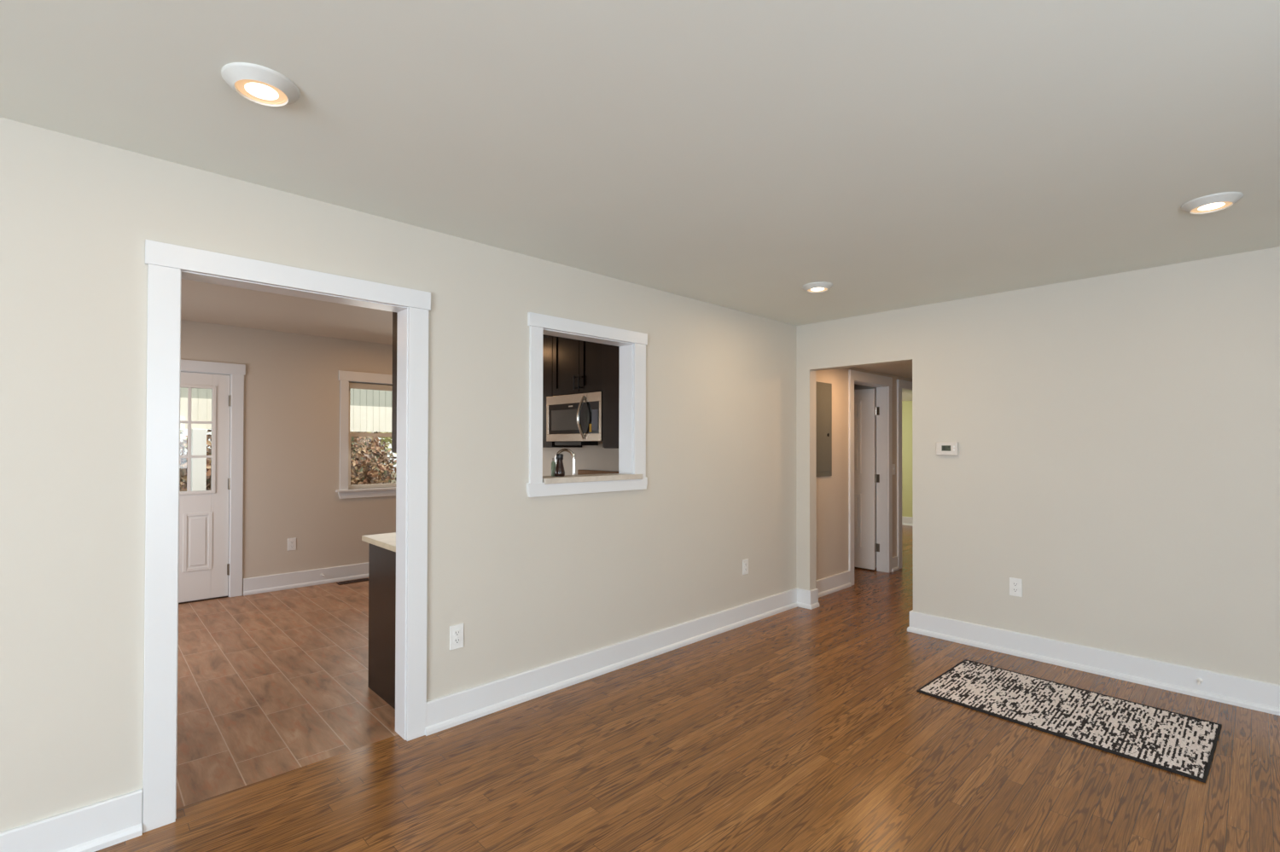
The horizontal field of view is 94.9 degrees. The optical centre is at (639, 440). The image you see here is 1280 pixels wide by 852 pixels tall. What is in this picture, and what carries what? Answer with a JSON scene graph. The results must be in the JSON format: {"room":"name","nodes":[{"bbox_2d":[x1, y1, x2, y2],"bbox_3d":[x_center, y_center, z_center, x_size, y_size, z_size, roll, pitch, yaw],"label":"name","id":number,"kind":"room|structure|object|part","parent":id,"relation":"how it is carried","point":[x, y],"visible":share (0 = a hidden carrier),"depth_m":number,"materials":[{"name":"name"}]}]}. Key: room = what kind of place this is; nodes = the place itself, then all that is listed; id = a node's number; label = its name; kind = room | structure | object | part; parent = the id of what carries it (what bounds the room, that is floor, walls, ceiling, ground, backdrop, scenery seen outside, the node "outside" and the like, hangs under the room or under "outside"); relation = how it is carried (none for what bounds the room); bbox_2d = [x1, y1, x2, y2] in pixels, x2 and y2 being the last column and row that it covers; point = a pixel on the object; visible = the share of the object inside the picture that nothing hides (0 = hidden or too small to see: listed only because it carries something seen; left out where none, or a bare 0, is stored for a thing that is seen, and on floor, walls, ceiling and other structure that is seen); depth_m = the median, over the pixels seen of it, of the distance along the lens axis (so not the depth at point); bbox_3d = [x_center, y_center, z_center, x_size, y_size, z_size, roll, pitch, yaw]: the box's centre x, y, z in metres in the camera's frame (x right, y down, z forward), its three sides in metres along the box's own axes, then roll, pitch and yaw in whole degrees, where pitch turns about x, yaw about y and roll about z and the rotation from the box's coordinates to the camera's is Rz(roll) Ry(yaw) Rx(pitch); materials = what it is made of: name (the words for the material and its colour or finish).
{"room":"empty living room","nodes":[
{"label":"empty living room","id":0,"kind":"room"},
{"bbox_2d":[180,320,395,595],"bbox_3d":[-3.615,0.196,5.578,4.600,2.477,0.140,1,-1,-44],"label":"wall","id":1,"kind":"structure","parent":0,"point":[292,384],"depth_m":5.72,"materials":[{"name":"paint"}]},
{"bbox_2d":[178,372,231,603],"bbox_3d":[-4.030,0.409,5.076,0.820,2.014,0.125,1,-1,-44],"label":"door","id":2,"kind":"structure","parent":1,"relation":"in","point":[203,566],"depth_m":5.26,"materials":[{"name":"white wood"}]},
{"bbox_3d":[-3.916,0.901,5.201,0.209,0.514,0.007,1,-1,-44],"label":"raised panel","id":3,"kind":"part","parent":2,"relation":"part of","materials":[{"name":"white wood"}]},
{"bbox_3d":[-4.041,-0.006,5.085,0.602,0.965,0.012,1,-1,-44],"label":"glazing frame","id":4,"kind":"part","parent":2,"relation":"part of","materials":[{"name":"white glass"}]},
{"bbox_2d":[180,359,245,597],"bbox_3d":[-4.079,0.364,5.120,1.036,2.130,0.165,1,-1,-44],"label":"door frame","id":5,"kind":"structure","parent":1,"relation":"attached to","point":[236,372],"depth_m":5.37,"materials":[{"name":"white wood"}]},
{"bbox_2d":[287,537,296,551],"bbox_3d":[-3.377,1.012,5.696,0.073,0.120,0.009,1,-1,-44],"label":"wall outlet","id":6,"kind":"object","parent":1,"relation":"attached to","point":[291,542],"visible":1,"depth_m":5.69,"materials":[{"name":"white plastic"}]},
{"bbox_2d":[243,562,368,595],"bbox_3d":[-2.818,1.366,6.211,2.316,0.152,0.031,1,-1,-44],"label":"baseboard","id":7,"kind":"structure","parent":1,"relation":"attached to","point":[310,578],"depth_m":5.75,"materials":[{"name":"white wood"}]},
{"bbox_2d":[335,370,395,499],"bbox_3d":[-2.734,-0.051,6.361,1.050,1.312,0.145,1,-1,-44],"label":"window","id":8,"kind":"structure","parent":1,"relation":"in","point":[346,491],"depth_m":6.09,"materials":[{"name":"white wood"}]},
{"bbox_3d":[-2.767,-0.318,6.398,0.812,0.567,0.028,1,-1,-44],"label":"sash","id":9,"kind":"part","parent":8,"relation":"part of","materials":[{"name":"glass"}]},
{"bbox_2d":[349,382,392,391],"bbox_3d":[-2.734,-0.564,6.367,0.802,0.065,0.057,1,-1,-44],"label":"roller blind","id":10,"kind":"object","parent":8,"relation":"attached to","point":[354,386],"visible":0.45,"depth_m":6.22,"materials":[{"name":"grey fabric"}]},
{"bbox_3d":[-2.746,0.221,6.370,0.812,0.585,0.028,1,-1,-44],"label":"sash","id":11,"kind":"part","parent":8,"relation":"part of","materials":[{"name":"plastic"}]},
{"bbox_2d":[0,116,912,831],"bbox_3d":[0.520,0.195,4.429,14.200,2.477,0.150,1,-1,-44],"label":"wall","id":12,"kind":"structure","parent":0,"point":[532,583],"depth_m":2.86,"materials":[{"name":"grey paint"}]},
{"bbox_2d":[142,239,430,833],"bbox_3d":[-1.454,0.347,2.526,1.059,2.129,0.166,1,-1,-44],"label":"door frame","id":13,"kind":"structure","parent":12,"relation":"attached to","point":[167,264],"depth_m":2.21,"materials":[{"name":"white wood"}]},
{"bbox_2d":[391,312,397,453],"bbox_3d":[-1.053,-0.475,3.269,0.528,1.092,0.386,1,-1,-44],"label":"upper cabinet","id":14,"kind":"object","parent":12,"relation":"attached to","point":[394,314],"visible":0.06,"depth_m":3.17,"materials":[{"name":"brown wood"}]},
{"bbox_3d":[-1.154,-0.474,3.376,0.523,1.084,0.020,1,-1,-44],"label":"door","id":15,"kind":"part","parent":14,"relation":"part of","materials":[{"name":"brown wood"}]},
{"bbox_2d":[0,556,899,851],"bbox_3d":[-0.787,1.341,2.981,10.328,0.152,0.190,1,-1,-44],"label":"baseboard","id":16,"kind":"structure","parent":12,"relation":"attached to","point":[98,826],"depth_m":3.13,"materials":[{"name":"white wood"}]},
{"bbox_2d":[449,623,463,650],"bbox_3d":[-0.918,0.986,2.943,0.073,0.120,0.009,1,-1,-44],"label":"wall outlet","id":17,"kind":"object","parent":12,"relation":"attached to","point":[456,631],"visible":1,"depth_m":2.94,"materials":[{"name":"white plastic"}]},
{"bbox_2d":[453,637,459,644],"bbox_3d":[-0.916,1.006,2.940,0.034,0.029,0.003,1,-1,-44],"label":"receptacle","id":18,"kind":"object","parent":17,"relation":"attached to","point":[456,640],"depth_m":2.94,"materials":[{"name":"white plastic"}]},
{"bbox_2d":[453,629,460,636],"bbox_3d":[-0.916,0.967,2.941,0.034,0.029,0.003,1,-1,-44],"label":"receptacle","id":19,"kind":"object","parent":17,"relation":"attached to","point":[456,632],"depth_m":2.94,"materials":[{"name":"white plastic"}]},
{"bbox_2d":[526,312,647,497],"bbox_3d":[-0.337,-0.191,3.595,0.913,1.019,0.168,1,-1,-44],"label":"window frame","id":20,"kind":"structure","parent":12,"relation":"attached to","point":[632,345],"depth_m":3.63,"materials":[{"name":"white wood"}]},
{"bbox_2d":[542,473,642,484],"bbox_3d":[-0.323,0.234,3.614,0.759,0.032,0.195,1,-1,-44],"label":"ledge","id":21,"kind":"object","parent":20,"relation":"on","point":[604,477],"visible":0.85,"depth_m":3.53,"materials":[{"name":"beige stone"}]},
{"bbox_2d":[551,458,555,476],"bbox_3d":[-0.519,0.163,3.514,0.027,0.108,0.027,1,-1,-44],"label":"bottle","id":22,"kind":"object","parent":21,"relation":"on","point":[553,463],"visible":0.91,"depth_m":3.50,"materials":[{"name":"green glass"}]},
{"bbox_2d":[554,453,564,477],"bbox_3d":[-0.476,0.150,3.480,0.062,0.133,0.062,1,-1,-44],"label":"pepper mill","id":23,"kind":"object","parent":21,"relation":"on","point":[559,471],"visible":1,"depth_m":3.46,"materials":[{"name":"brown glass"}]},
{"bbox_2d":[602,343,619,448],"bbox_3d":[0.088,-0.474,4.343,0.705,1.070,0.366,1,-1,-44],"label":"upper cabinet","id":24,"kind":"object","parent":12,"relation":"attached to","point":[610,353],"visible":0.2,"depth_m":4.14,"materials":[{"name":"brown wood"}]},
{"bbox_3d":[-0.007,-0.473,4.442,0.700,1.062,0.020,1,-1,-44],"label":"door","id":25,"kind":"part","parent":24,"relation":"part of","materials":[{"name":"brown wood"}]},
{"bbox_2d":[742,558,748,575],"bbox_3d":[0.829,0.996,4.607,0.073,0.120,0.009,1,-1,-44],"label":"wall outlet","id":26,"kind":"object","parent":12,"relation":"attached to","point":[745,562],"visible":1,"depth_m":4.60,"materials":[{"name":"white plastic"}]},
{"bbox_2d":[815,381,831,477],"bbox_3d":[1.699,-0.099,5.478,0.365,0.881,0.021,1,-1,-44],"label":"electrical panel","id":27,"kind":"object","parent":12,"relation":"attached to","point":[823,391],"visible":0.72,"depth_m":5.49,"materials":[{"name":"grey metal"}]},
{"bbox_2d":[854,389,879,570],"bbox_3d":[2.335,0.437,6.773,0.120,2.016,0.818,1,-1,-44],"label":"door","id":28,"kind":"structure","parent":12,"relation":"in","point":[865,410],"depth_m":6.60,"materials":[{"name":"white wood"}]},
{"bbox_3d":[2.424,-0.032,6.701,0.018,0.820,0.200,1,-1,-44],"label":"raised panel","id":29,"kind":"part","parent":28,"relation":"part of","materials":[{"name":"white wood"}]},
{"bbox_3d":[2.422,0.908,6.692,0.018,0.600,0.200,1,-1,-44],"label":"raised panel","id":30,"kind":"part","parent":28,"relation":"part of","materials":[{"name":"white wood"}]},
{"bbox_2d":[848,369,892,585],"bbox_3d":[2.396,0.379,6.221,0.979,2.150,0.145,1,-1,-44],"label":"door frame","id":31,"kind":"structure","parent":12,"relation":"attached to","point":[883,385],"depth_m":6.46,"materials":[{"name":"white wood"}]},
{"bbox_2d":[892,464,895,475],"bbox_3d":[2.841,0.328,6.566,0.070,0.120,0.016,1,-1,-44],"label":"light switch","id":32,"kind":"object","parent":12,"relation":"attached to","point":[893,465],"visible":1,"depth_m":6.57,"materials":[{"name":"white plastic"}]},
{"bbox_2d":[896,379,912,569],"bbox_3d":[3.230,0.391,7.016,0.995,2.145,0.145,1,-1,-44],"label":"door frame","id":33,"kind":"structure","parent":12,"relation":"attached to","point":[902,386],"depth_m":6.64,"materials":[{"name":"white wood"}]},
{"bbox_2d":[542,442,618,476],"bbox_3d":[-0.713,0.204,5.781,0.120,2.477,3.570,1,-1,-44],"label":"wall","id":34,"kind":"structure","parent":0,"point":[587,457],"depth_m":5.48,"materials":[{"name":"paint"}]},
{"bbox_2d":[542,334,581,448],"bbox_3d":[-0.941,-0.464,5.657,0.381,1.070,0.762,1,-1,-44],"label":"upper cabinet","id":35,"kind":"object","parent":34,"relation":"attached to","point":[547,340],"visible":0.13,"depth_m":5.36,"materials":[{"name":"brown wood"}]},
{"bbox_3d":[-0.914,-0.466,5.419,0.020,1.062,0.376,1,-1,-44],"label":"door","id":36,"kind":"part","parent":35,"relation":"part of","materials":[{"name":"brown wood"}]},
{"bbox_2d":[552,336,603,396],"bbox_3d":[-0.406,-0.699,5.099,0.381,0.608,0.780,1,-1,-44],"label":"upper cabinet","id":37,"kind":"object","parent":34,"relation":"attached to","point":[577,364],"visible":0.5,"depth_m":5.02,"materials":[{"name":"brown wood"}]},
{"bbox_3d":[-0.645,-0.699,5.140,0.020,0.600,0.385,1,-1,-44],"label":"door","id":38,"kind":"part","parent":37,"relation":"part of","materials":[{"name":"brown wood"}]},
{"bbox_2d":[546,391,602,445],"bbox_3d":[-0.447,-0.168,5.056,0.490,0.430,0.760,1,-1,-44],"label":"microwave","id":39,"kind":"object","parent":37,"relation":"attached to","point":[573,419],"visible":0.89,"depth_m":4.93,"materials":[{"name":"silver metal"}]},
{"bbox_3d":[-0.623,-0.187,5.017,0.030,0.395,0.575,1,-1,-44],"label":"door","id":40,"kind":"part","parent":39,"relation":"part of","materials":[{"name":"metal"}]},
{"bbox_3d":[-0.480,-0.185,4.797,0.082,0.357,0.026,1,-1,-44],"label":"handle","id":41,"kind":"part","parent":39,"relation":"part of","materials":[{"name":"silver metal"}]},
{"bbox_3d":[-0.369,-0.182,4.753,0.027,0.258,0.153,1,-1,-44],"label":"panel glass","id":42,"kind":"part","parent":39,"relation":"part of","materials":[{"name":"black glass"}]},
{"bbox_3d":[-0.360,-0.189,4.741,0.030,0.395,0.183,1,-1,-44],"label":"control panel","id":43,"kind":"part","parent":39,"relation":"part of","materials":[{"name":"metal"}]},
{"bbox_3d":[-0.509,-0.490,4.955,0.036,0.120,0.012,1,-1,-44],"label":"handle","id":44,"kind":"part","parent":37,"relation":"part of","materials":[{"name":"black plastic"}]},
{"bbox_3d":[-0.376,-0.701,4.858,0.020,0.600,0.385,1,-1,-44],"label":"door","id":45,"kind":"part","parent":37,"relation":"part of","materials":[{"name":"brown wood"}]},
{"bbox_2d":[0,0,1279,344],"bbox_3d":[-1.160,-1.103,1.862,8.406,0.137,8.940,1,-1,-44],"label":"ceiling","id":46,"kind":"structure","parent":0,"point":[740,155],"depth_m":1.93,"materials":[{"name":"paint"}]},
{"bbox_2d":[221,62,300,106],"bbox_3d":[-1.099,-1.021,1.706,0.192,0.028,0.192,1,-1,-44],"label":"recessed light","id":47,"kind":"object","parent":46,"relation":"in","point":[260,84],"visible":1,"depth_m":1.68,"materials":[{"name":"white plastic"}]},
{"bbox_2d":[802,281,832,292],"bbox_3d":[1.163,-0.996,3.848,0.192,0.028,0.192,1,-1,-44],"label":"recessed light","id":48,"kind":"object","parent":46,"relation":"in","point":[819,287],"visible":1,"depth_m":3.80,"materials":[{"name":"white plastic"}]},
{"bbox_2d":[1181,192,1243,214],"bbox_3d":[2.440,-1.006,2.509,0.192,0.028,0.192,1,-1,-44],"label":"recessed light","id":49,"kind":"object","parent":46,"relation":"in","point":[1211,203],"visible":1,"depth_m":2.48,"materials":[{"name":"white plastic"}]},
{"bbox_2d":[94,525,1279,851],"bbox_3d":[0.980,1.460,3.932,14.200,0.060,8.810,1,-1,-44],"label":"floor","id":50,"kind":"structure","parent":0,"point":[796,730],"depth_m":2.61,"materials":[{"name":"brown wood"}]},
{"bbox_2d":[178,595,227,605],"bbox_3d":[-4.086,1.423,5.117,0.800,0.011,0.125,1,-1,-44],"label":"threshold","id":51,"kind":"object","parent":50,"relation":"on","point":[227,596],"visible":0.21,"depth_m":5.22,"materials":[{"name":"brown metal"}]},
{"bbox_2d":[336,578,368,585],"bbox_3d":[-2.904,1.437,5.964,0.300,0.007,0.110,1,-1,-44],"label":"floor vent","id":52,"kind":"object","parent":50,"relation":"in","point":[363,579],"visible":0.93,"depth_m":5.96,"materials":[{"name":"brown metal"}]},
{"bbox_2d":[367,543,395,709],"bbox_3d":[-1.131,1.002,3.379,0.626,0.835,0.666,1,-1,-44],"label":"base cabinet","id":53,"kind":"object","parent":50,"relation":"on","point":[381,561],"visible":0.21,"depth_m":3.22,"materials":[{"name":"brown wood"}]},
{"bbox_2d":[361,532,395,552],"bbox_3d":[-0.571,0.576,3.921,2.225,0.030,0.675,1,-1,-44],"label":"countertop","id":54,"kind":"structure","parent":53,"relation":"on","point":[387,541],"depth_m":3.27,"materials":[{"name":"stone"}]},
{"bbox_2d":[554,448,575,475],"bbox_3d":[-0.444,0.306,3.723,0.209,0.506,0.091,0,-1,-5],"label":"faucet","id":55,"kind":"object","parent":54,"relation":"on","point":[571,452],"visible":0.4,"depth_m":3.71,"materials":[{"name":"silver metal"}]},
{"bbox_2d":[577,469,618,475],"bbox_3d":[-0.543,0.853,4.962,0.750,1.165,0.765,1,-1,-44],"label":"range","id":56,"kind":"object","parent":50,"relation":"on","point":[581,472],"visible":0.02,"depth_m":5.30,"materials":[{"name":"metal"}]},
{"bbox_2d":[916,659,1221,783],"bbox_3d":[2.224,1.419,3.119,0.793,0.011,1.212,1,-1,-44],"label":"rug","id":57,"kind":"object","parent":50,"relation":"on","point":[1176,743],"visible":1,"depth_m":3.01,"materials":[{"name":"fabric"}]},
{"bbox_2d":[854,384,876,568],"bbox_3d":[1.809,0.376,7.728,0.100,2.180,2.850,1,-1,-44],"label":"wall","id":58,"kind":"structure","parent":0,"point":[856,386],"depth_m":6.72,"materials":[{"name":"paint"}]},
{"bbox_2d":[852,361,912,401],"bbox_3d":[2.968,-0.759,7.963,5.994,0.100,4.320,1,-1,-44],"label":"ceiling","id":59,"kind":"structure","parent":0,"point":[904,369],"depth_m":6.07,"materials":[{"name":"grey paint"}]},
{"bbox_2d":[901,401,912,517],"bbox_3d":[4.597,0.407,10.454,0.120,2.180,2.950,1,-1,-44],"label":"wall","id":60,"kind":"structure","parent":0,"point":[906,405],"depth_m":10.28,"materials":[{"name":"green paint"}]},
{"bbox_2d":[901,516,912,526],"bbox_3d":[4.575,1.421,10.357,0.031,0.152,2.850,1,-1,-44],"label":"baseboard","id":61,"kind":"structure","parent":60,"relation":"attached to","point":[905,520],"depth_m":10.25,"materials":[{"name":"white wood"}]},
{"bbox_2d":[796,246,1279,685],"bbox_3d":[3.131,0.210,3.360,0.106,2.440,5.000,1,-1,-44],"label":"wall","id":62,"kind":"structure","parent":0,"point":[1117,435],"depth_m":3.62,"materials":[{"name":"grey paint"}]},
{"bbox_2d":[936,442,958,455],"bbox_3d":[2.210,0.062,4.231,0.028,0.097,0.146,1,-1,-44],"label":"thermostat","id":63,"kind":"object","parent":62,"relation":"attached to","point":[942,448],"visible":1,"depth_m":4.22,"materials":[{"name":"white plastic"}]},
{"bbox_2d":[1009,577,1022,597],"bbox_3d":[2.508,0.983,3.922,0.009,0.120,0.073,1,-1,-44],"label":"wall outlet","id":64,"kind":"object","parent":62,"relation":"attached to","point":[1015,584],"visible":1,"depth_m":3.92,"materials":[{"name":"white plastic"}]},
{"bbox_2d":[1012,581,1018,587],"bbox_3d":[2.506,0.964,3.920,0.003,0.029,0.034,1,-1,-44],"label":"receptacle","id":65,"kind":"object","parent":64,"relation":"attached to","point":[1014,584],"depth_m":3.92,"materials":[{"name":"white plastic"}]},
{"bbox_2d":[1012,587,1018,593],"bbox_3d":[2.506,1.003,3.920,0.003,0.029,0.034,1,-1,-44],"label":"receptacle","id":66,"kind":"object","parent":64,"relation":"attached to","point":[1014,590],"depth_m":3.92,"materials":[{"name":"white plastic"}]},
{"bbox_2d":[907,610,1279,715],"bbox_3d":[3.448,1.351,2.993,0.137,0.152,4.043,1,-1,-44],"label":"baseboard","id":67,"kind":"structure","parent":62,"relation":"attached to","point":[1237,691],"depth_m":3.54,"materials":[{"name":"white wood"}]},
{"bbox_2d":[1196,678,1203,685],"bbox_3d":[3.086,1.337,3.240,0.071,0.026,0.026,1,-1,-44],"label":"door stop","id":68,"kind":"object","parent":62,"relation":"attached to","point":[1200,681],"visible":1,"depth_m":3.25,"materials":[{"name":"white plastic"}]},
{"label":"outside","id":69,"kind":"structure","parent":0,"visible":0},
{"bbox_2d":[182,471,396,482],"bbox_3d":[-15.204,2.135,19.600,48.000,0.100,36.170,1,-1,-44],"label":"ground","id":70,"kind":"structure","parent":69,"point":[395,474],"depth_m":36.11,"materials":[{"name":"green plant"}]},
{"bbox_2d":[179,430,187,491],"bbox_3d":[-8.839,0.776,10.612,1.733,2.555,1.510,1,-1,-44],"label":"shrub","id":71,"kind":"object","parent":70,"relation":"on","point":[183,461],"visible":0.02,"depth_m":10.77,"materials":[{"name":"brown plant"}]},
{"bbox_2d":[179,430,211,491],"bbox_3d":[-6.883,0.839,9.938,1.654,2.429,1.640,1,-1,-44],"label":"shrub","id":72,"kind":"object","parent":70,"relation":"on","point":[183,474],"visible":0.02,"depth_m":9.31,"materials":[{"name":"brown plant"}]},
{"bbox_2d":[180,387,392,491],"bbox_3d":[-4.357,0.232,8.241,11.000,3.550,0.180,1,-1,-44],"label":"porch","id":73,"kind":"object","parent":70,"relation":"on","point":[370,410],"visible":0.07,"depth_m":7.27,"materials":[{"name":"beige"}]},
{"bbox_3d":[-5.430,0.930,7.214,0.180,2.130,0.180,1,-1,-44],"label":"post","id":74,"kind":"part","parent":73,"relation":"part of","materials":[{"name":"white paint"}]},
{"bbox_2d":[350,431,392,485],"bbox_3d":[-5.628,0.905,11.038,1.552,2.349,1.678,0,-1,12],"label":"shrub","id":75,"kind":"object","parent":70,"relation":"on","point":[363,468],"visible":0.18,"depth_m":11.06,"materials":[{"name":"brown plant"}]},
{"bbox_2d":[349,431,396,483],"bbox_3d":[-6.275,0.781,13.152,1.667,2.605,1.516,1,-1,-44],"label":"shrub","id":76,"kind":"object","parent":70,"relation":"on","point":[383,458],"visible":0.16,"depth_m":13.11,"materials":[{"name":"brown plant"}]},
{"bbox_2d":[365,431,396,464],"bbox_3d":[-9.511,-0.428,17.777,5.399,5.064,5.290,1,-1,-44],"label":"tree","id":77,"kind":"object","parent":70,"relation":"on","point":[386,439],"visible":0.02,"depth_m":18.04,"materials":[{"name":"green plant"}]}
]}

